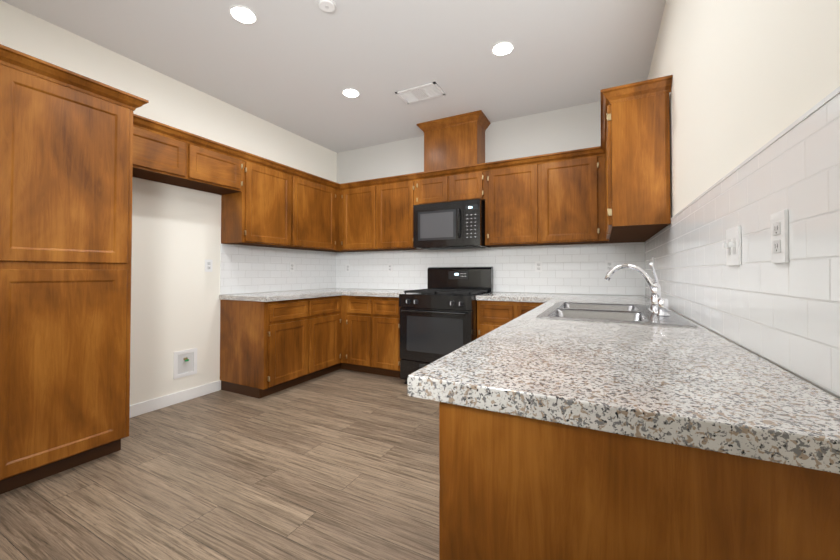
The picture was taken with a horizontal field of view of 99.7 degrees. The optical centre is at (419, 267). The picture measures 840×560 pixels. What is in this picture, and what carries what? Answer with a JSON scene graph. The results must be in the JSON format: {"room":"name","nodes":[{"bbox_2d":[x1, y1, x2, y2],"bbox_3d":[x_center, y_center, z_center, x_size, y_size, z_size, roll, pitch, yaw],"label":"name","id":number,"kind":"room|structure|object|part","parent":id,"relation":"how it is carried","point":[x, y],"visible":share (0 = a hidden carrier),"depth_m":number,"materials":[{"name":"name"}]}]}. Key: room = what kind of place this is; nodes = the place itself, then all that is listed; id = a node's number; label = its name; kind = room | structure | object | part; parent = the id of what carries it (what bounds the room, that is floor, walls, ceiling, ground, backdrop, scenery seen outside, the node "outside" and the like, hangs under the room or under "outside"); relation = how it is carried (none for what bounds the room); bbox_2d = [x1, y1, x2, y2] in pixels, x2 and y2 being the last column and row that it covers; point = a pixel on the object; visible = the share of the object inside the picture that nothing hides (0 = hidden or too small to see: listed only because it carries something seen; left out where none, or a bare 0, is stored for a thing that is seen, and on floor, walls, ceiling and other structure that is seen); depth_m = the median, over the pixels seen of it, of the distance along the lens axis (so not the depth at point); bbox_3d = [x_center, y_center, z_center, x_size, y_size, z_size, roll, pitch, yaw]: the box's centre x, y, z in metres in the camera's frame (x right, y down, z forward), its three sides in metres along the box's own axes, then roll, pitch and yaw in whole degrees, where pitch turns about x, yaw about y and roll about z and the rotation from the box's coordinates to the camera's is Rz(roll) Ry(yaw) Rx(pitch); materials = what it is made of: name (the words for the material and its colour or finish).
{"room":"kitchen","nodes":[
{"label":"kitchen","id":0,"kind":"room"},
{"bbox_2d":[0,0,336,404],"bbox_3d":[-2.778,-0.244,1.892,0.120,2.800,7.110,0,-1,27],"label":"wall","id":1,"kind":"structure","parent":0,"point":[175,286],"depth_m":3.03,"materials":[{"name":"white paint"}]},
{"bbox_2d":[129,380,219,417],"bbox_3d":[-3.102,1.095,1.092,0.013,0.095,5.188,0,-1,27],"label":"baseboard","id":2,"kind":"structure","parent":1,"relation":"attached to","point":[140,408],"depth_m":3.02,"materials":[{"name":"white paint"}]},
{"bbox_2d":[173,348,196,378],"bbox_3d":[-2.052,0.845,3.118,0.040,0.230,0.195,0,-1,27],"label":"outlet box","id":3,"kind":"object","parent":1,"relation":"attached to","point":[185,362],"visible":1,"depth_m":3.12,"materials":[{"name":"white plastic"}]},
{"bbox_2d":[133,127,242,194],"bbox_3d":[-2.006,-0.858,2.917,0.329,0.301,0.998,0,-1,27],"label":"upper cabinet","id":4,"kind":"object","parent":1,"relation":"attached to","point":[162,159],"visible":0.54,"depth_m":2.86,"materials":[{"name":"brown wood"}]},
{"bbox_2d":[205,259,212,271],"bbox_3d":[-1.976,-0.015,3.315,0.008,0.114,0.070,0,-1,27],"label":"electrical outlet","id":5,"kind":"object","parent":1,"relation":"attached to","point":[208,265],"visible":1,"depth_m":3.31,"materials":[{"name":"white plastic"}]},
{"bbox_2d":[133,116,339,190],"bbox_3d":[-1.560,-1.025,3.422,0.057,0.074,2.301,0,-1,27],"label":"crown molding","id":6,"kind":"structure","parent":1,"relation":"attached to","point":[149,125],"depth_m":3.09,"materials":[{"name":"brown wood"}]},
{"bbox_2d":[221,161,292,248],"bbox_3d":[-1.648,-0.612,3.618,0.324,0.770,0.582,0,-1,27],"label":"upper cabinet","id":7,"kind":"object","parent":1,"relation":"attached to","point":[266,207],"depth_m":3.46,"materials":[{"name":"brown wood"}]},
{"bbox_2d":[220,244,335,294],"bbox_3d":[-1.541,0.029,4.167,0.008,0.494,1.685,0,-1,27],"label":"wall tile","id":8,"kind":"structure","parent":1,"relation":"attached to","point":[249,269],"depth_m":3.95,"materials":[{"name":"white tile"}]},
{"bbox_2d":[289,262,293,271],"bbox_3d":[-1.516,-0.003,4.198,0.008,0.114,0.070,0,-1,27],"label":"electrical outlet","id":9,"kind":"object","parent":8,"relation":"attached to","point":[291,266],"visible":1,"depth_m":4.19,"materials":[{"name":"white plastic"}]},
{"bbox_2d":[293,176,336,251],"bbox_3d":[-1.359,-0.603,4.183,0.324,0.770,0.688,0,-1,27],"label":"upper cabinet","id":10,"kind":"object","parent":1,"relation":"attached to","point":[314,205],"depth_m":4.11,"materials":[{"name":"brown wood"}]},
{"bbox_2d":[337,191,349,251],"bbox_3d":[-1.109,-0.595,4.671,0.324,0.770,0.409,0,-1,27],"label":"upper cabinet","id":11,"kind":"object","parent":1,"relation":"attached to","point":[337,191],"depth_m":4.50,"materials":[{"name":"brown wood"}]},
{"bbox_2d":[0,369,439,559],"bbox_3d":[-1.104,1.172,1.014,3.880,0.060,7.110,0,-1,27],"label":"floor","id":12,"kind":"structure","parent":0,"point":[341,464],"depth_m":1.87,"materials":[{"name":"brown wood"}]},
{"bbox_2d":[0,44,148,493],"bbox_3d":[-2.228,0.038,2.095,0.668,2.242,0.756,0,-1,27],"label":"pantry cabinet","id":13,"kind":"object","parent":12,"relation":"on","point":[66,165],"depth_m":1.95,"materials":[{"name":"brown wood"}]},
{"bbox_3d":[-1.956,-1.048,1.973,0.057,0.074,0.756,0,-1,27],"label":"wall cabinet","id":14,"kind":"part","parent":13,"relation":"part of","materials":[{"name":"brown wood"}]},
{"bbox_2d":[220,298,311,398],"bbox_3d":[-1.525,0.747,3.501,0.631,0.868,0.524,0,-1,27],"label":"base cabinet","id":15,"kind":"object","parent":12,"relation":"on","point":[268,348],"depth_m":3.30,"materials":[{"name":"brown wood"}]},
{"bbox_2d":[219,288,342,301],"bbox_3d":[-1.255,0.297,4.004,0.658,0.044,1.689,0,-1,27],"label":"countertop","id":16,"kind":"structure","parent":15,"relation":"on","point":[315,293],"depth_m":3.47,"materials":[{"name":"stone"}]},
{"bbox_2d":[312,296,339,378],"bbox_3d":[-1.297,0.754,3.946,0.631,0.868,0.476,0,-1,27],"label":"base cabinet","id":17,"kind":"object","parent":12,"relation":"on","point":[325,310],"depth_m":3.83,"materials":[{"name":"brown wood"}]},
{"bbox_2d":[340,295,341,368],"bbox_3d":[-1.034,0.762,4.460,0.631,0.868,0.679,0,-1,27],"label":"base cabinet","id":18,"kind":"object","parent":12,"relation":"on","point":[341,295],"depth_m":4.06,"materials":[{"name":"brown wood"}]},
{"bbox_2d":[341,295,399,377],"bbox_3d":[-0.423,0.757,4.163,0.912,0.869,0.651,0,-1,27],"label":"base cabinet","id":19,"kind":"object","parent":12,"relation":"on","point":[370,340],"visible":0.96,"depth_m":3.88,"materials":[{"name":"brown wood"}]},
{"bbox_2d":[343,288,406,296],"bbox_3d":[-0.375,0.299,4.131,0.790,0.044,0.662,0,-1,27],"label":"countertop","id":20,"kind":"structure","parent":19,"relation":"on","point":[346,291],"depth_m":3.95,"materials":[{"name":"stone"}]},
{"bbox_2d":[399,267,492,383],"bbox_3d":[0.283,0.588,3.692,0.764,1.193,0.774,0,-1,27],"label":"range","id":21,"kind":"object","parent":12,"relation":"on","point":[438,318],"visible":0.81,"depth_m":3.46,"materials":[{"name":"black metal"}]},
{"bbox_2d":[477,300,542,337],"bbox_3d":[1.031,0.745,3.420,0.802,0.869,0.651,0,-1,27],"label":"base cabinet","id":22,"kind":"object","parent":12,"relation":"on","point":[492,315],"visible":0.29,"depth_m":3.24,"materials":[{"name":"brown wood"}]},
{"bbox_2d":[476,292,554,301],"bbox_3d":[0.972,0.288,3.442,0.683,0.044,0.662,0,-1,27],"label":"countertop","id":23,"kind":"structure","parent":22,"relation":"on","point":[495,296],"depth_m":3.24,"materials":[{"name":"stone"}]},
{"bbox_2d":[571,294,646,299],"bbox_3d":[1.625,0.283,3.111,0.540,0.044,0.658,0,-1,27],"label":"countertop","id":24,"kind":"structure","parent":22,"relation":"on","point":[636,297],"depth_m":3.32,"materials":[{"name":"stone"}]},
{"bbox_2d":[439,402,839,559],"bbox_3d":[0.442,0.704,0.800,0.684,0.868,0.505,0,-1,27],"label":"base cabinet","id":25,"kind":"object","parent":12,"relation":"on","point":[513,487],"visible":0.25,"depth_m":0.57,"materials":[{"name":"brown wood"}]},
{"bbox_2d":[407,294,839,473],"bbox_3d":[1.019,0.265,1.994,0.719,0.044,3.198,0,-1,27],"label":"countertop","id":26,"kind":"structure","parent":25,"relation":"on","point":[700,387],"depth_m":0.67,"materials":[{"name":"stone"}]},
{"bbox_2d":[536,302,696,326],"bbox_3d":[1.035,0.332,1.955,0.604,0.192,0.990,0,-1,27],"label":"sink","id":27,"kind":"object","parent":26,"relation":"in","point":[618,313],"visible":0.27,"depth_m":1.93,"materials":[{"name":"silver metal"}]},
{"bbox_2d":[657,298,669,315],"bbox_3d":[1.160,0.189,1.691,0.052,0.082,0.052,0,-1,27],"label":"sprayer","id":28,"kind":"object","parent":27,"relation":"on","point":[662,306],"visible":1,"depth_m":1.68,"materials":[{"name":"silver metal"}]},
{"bbox_2d":[604,263,660,313],"bbox_3d":[1.141,0.106,1.904,0.268,0.255,0.250,0,-1,27],"label":"faucet","id":29,"kind":"object","parent":26,"relation":"on","point":[655,287],"visible":0.88,"depth_m":1.85,"materials":[{"name":"silver metal"}]},
{"bbox_2d":[1,0,665,152],"bbox_3d":[-1.104,-1.698,1.059,3.880,0.080,7.110,0,-1,27],"label":"ceiling","id":30,"kind":"structure","parent":0,"point":[296,67],"depth_m":2.69,"materials":[{"name":"white paint"}]},
{"bbox_2d":[229,5,256,23],"bbox_3d":[-1.145,-1.634,2.297,0.166,0.007,0.166,0,-1,27],"label":"recessed light","id":31,"kind":"object","parent":30,"relation":"in","point":[242,14],"visible":1,"depth_m":2.29,"materials":[{"name":"white plastic"}]},
{"bbox_2d":[318,0,335,11],"bbox_3d":[-0.580,-1.631,2.211,0.112,0.017,0.112,0,-1,27],"label":"smoke detector","id":32,"kind":"object","parent":30,"relation":"attached to","point":[327,5],"visible":0.98,"depth_m":2.20,"materials":[{"name":"white plastic"}]},
{"bbox_2d":[342,88,359,97],"bbox_3d":[-0.641,-1.619,3.293,0.166,0.007,0.166,0,-1,27],"label":"recessed light","id":33,"kind":"object","parent":30,"relation":"in","point":[350,92],"visible":1,"depth_m":3.28,"materials":[{"name":"white plastic"}]},
{"bbox_2d":[395,82,444,103],"bbox_3d":[0.004,-1.616,3.296,0.405,0.012,0.235,0,-1,27],"label":"ceiling vent","id":34,"kind":"object","parent":30,"relation":"in","point":[422,92],"visible":1,"depth_m":3.29,"materials":[{"name":"white plastic"}]},
{"bbox_2d":[491,41,513,55],"bbox_3d":[0.616,-1.629,2.644,0.166,0.007,0.166,0,-1,27],"label":"recessed light","id":35,"kind":"object","parent":30,"relation":"in","point":[502,48],"visible":1,"depth_m":2.63,"materials":[{"name":"white plastic"}]},
{"bbox_2d":[337,101,645,295],"bbox_3d":[0.487,-0.209,4.148,3.640,2.800,0.120,0,-1,27],"label":"wall","id":36,"kind":"structure","parent":0,"point":[566,129],"depth_m":3.85,"materials":[{"name":"grey paint"}]},
{"bbox_2d":[339,181,422,251],"bbox_3d":[-0.471,-0.600,4.386,1.113,0.771,0.321,0,-1,27],"label":"upper cabinet","id":37,"kind":"object","parent":36,"relation":"attached to","point":[377,218],"visible":0.88,"depth_m":4.24,"materials":[{"name":"brown wood"}]},
{"bbox_2d":[416,172,484,204],"bbox_3d":[0.380,-0.845,3.959,0.794,0.295,0.329,0,-1,27],"label":"upper cabinet","id":38,"kind":"object","parent":36,"relation":"attached to","point":[469,186],"visible":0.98,"depth_m":3.80,"materials":[{"name":"brown wood"}]},
{"bbox_2d":[413,199,490,249],"bbox_3d":[0.345,-0.448,3.885,0.756,0.478,0.454,0,-1,27],"label":"over-the-range microwave","id":39,"kind":"object","parent":38,"relation":"attached to","point":[450,225],"visible":1,"depth_m":3.71,"materials":[{"name":"black metal"}]},
{"bbox_2d":[417,110,490,171],"bbox_3d":[0.374,-1.333,3.961,0.749,0.556,0.346,0,-1,27],"label":"chase","id":40,"kind":"object","parent":36,"relation":"attached to","point":[455,141],"visible":0.92,"depth_m":3.85,"materials":[{"name":"brown wood"}]},
{"bbox_2d":[340,146,599,190],"bbox_3d":[0.308,-1.019,3.810,3.029,0.074,0.057,0,-1,27],"label":"crown molding","id":41,"kind":"structure","parent":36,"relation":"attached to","point":[593,151],"depth_m":3.64,"materials":[{"name":"brown wood"}]},
{"bbox_2d":[336,242,644,295],"bbox_3d":[0.458,0.028,4.087,3.624,0.494,0.008,0,-1,27],"label":"wall tile","id":42,"kind":"structure","parent":36,"relation":"attached to","point":[574,269],"depth_m":3.77,"materials":[{"name":"white tile"}]},
{"bbox_2d":[346,264,349,271],"bbox_3d":[-0.980,0.012,4.813,0.070,0.114,0.008,0,-1,27],"label":"electrical outlet","id":43,"kind":"object","parent":42,"relation":"attached to","point":[347,267],"visible":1,"depth_m":4.81,"materials":[{"name":"white plastic"}]},
{"bbox_2d":[388,263,392,271],"bbox_3d":[-0.381,0.007,4.506,0.070,0.114,0.008,0,-1,27],"label":"electrical outlet","id":44,"kind":"object","parent":42,"relation":"attached to","point":[390,267],"visible":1,"depth_m":4.50,"materials":[{"name":"white plastic"}]},
{"bbox_2d":[535,261,541,271],"bbox_3d":[1.232,-0.006,3.682,0.070,0.114,0.008,0,-1,27],"label":"electrical outlet","id":45,"kind":"object","parent":42,"relation":"attached to","point":[538,266],"visible":1,"depth_m":3.68,"materials":[{"name":"white plastic"}]},
{"bbox_2d":[605,260,613,271],"bbox_3d":[1.810,-0.011,3.386,0.070,0.114,0.008,0,-1,27],"label":"electrical outlet","id":46,"kind":"object","parent":42,"relation":"attached to","point":[609,265],"visible":0.92,"depth_m":3.39,"materials":[{"name":"white plastic"}]},
{"bbox_2d":[485,156,608,246],"bbox_3d":[1.231,-0.614,3.516,1.123,0.771,0.321,0,-1,27],"label":"upper cabinet","id":47,"kind":"object","parent":36,"relation":"attached to","point":[559,203],"visible":1,"depth_m":3.36,"materials":[{"name":"brown wood"}]},
{"bbox_2d":[646,0,839,398],"bbox_3d":[0.570,-0.272,0.180,0.120,2.800,7.110,0,-1,27],"label":"wall","id":48,"kind":"structure","parent":0,"point":[750,78],"depth_m":1.08,"materials":[{"name":"white paint"}]},
{"bbox_2d":[600,87,615,155],"bbox_3d":[1.368,-1.038,2.621,0.057,0.074,1.063,0,-1,27],"label":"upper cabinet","id":49,"kind":"object","parent":48,"relation":"attached to","point":[608,96],"depth_m":2.34,"materials":[{"name":"brown wood"}]},
{"bbox_2d":[608,241,644,242],"bbox_3d":[1.859,-0.618,3.207,0.315,0.770,0.314,0,-1,27],"label":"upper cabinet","id":50,"kind":"object","parent":48,"relation":"attached to","point":[609,241],"depth_m":3.20,"materials":[{"name":"brown wood"}]},
{"bbox_2d":[606,237,650,240],"bbox_3d":[1.668,-0.624,2.834,0.315,0.770,0.525,0,-1,27],"label":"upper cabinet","id":51,"kind":"object","parent":48,"relation":"attached to","point":[610,238],"depth_m":2.95,"materials":[{"name":"brown wood"}]},
{"bbox_2d":[606,75,672,236],"bbox_3d":[1.416,-0.663,2.332,0.324,0.832,0.600,0,-1,27],"label":"upper cabinet","id":52,"kind":"object","parent":48,"relation":"attached to","point":[638,206],"depth_m":2.11,"materials":[{"name":"brown wood"}]},
{"bbox_3d":[1.313,-1.047,2.085,0.278,0.074,0.057,0,-1,27],"label":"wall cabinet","id":53,"kind":"part","parent":52,"relation":"part of","materials":[{"name":"brown wood"}]},
{"bbox_2d":[645,86,839,396],"bbox_3d":[1.331,-0.022,1.809,0.010,0.522,3.270,0,-1,27],"label":"wall tile","id":54,"kind":"structure","parent":48,"relation":"attached to","point":[783,315],"depth_m":0.83,"materials":[{"name":"white tile"}]},
{"bbox_2d":[723,225,740,265],"bbox_3d":[0.938,-0.062,1.073,0.022,0.114,0.114,0,-1,27],"label":"light switch","id":55,"kind":"object","parent":54,"relation":"attached to","point":[732,245],"visible":0.98,"depth_m":1.05,"materials":[{"name":"white plastic"}]},
{"bbox_2d":[771,209,788,262],"bbox_3d":[0.803,-0.067,0.794,0.008,0.114,0.070,0,-1,27],"label":"electrical outlet","id":56,"kind":"object","parent":54,"relation":"attached to","point":[779,239],"visible":1,"depth_m":0.78,"materials":[{"name":"white plastic"}]}
]}

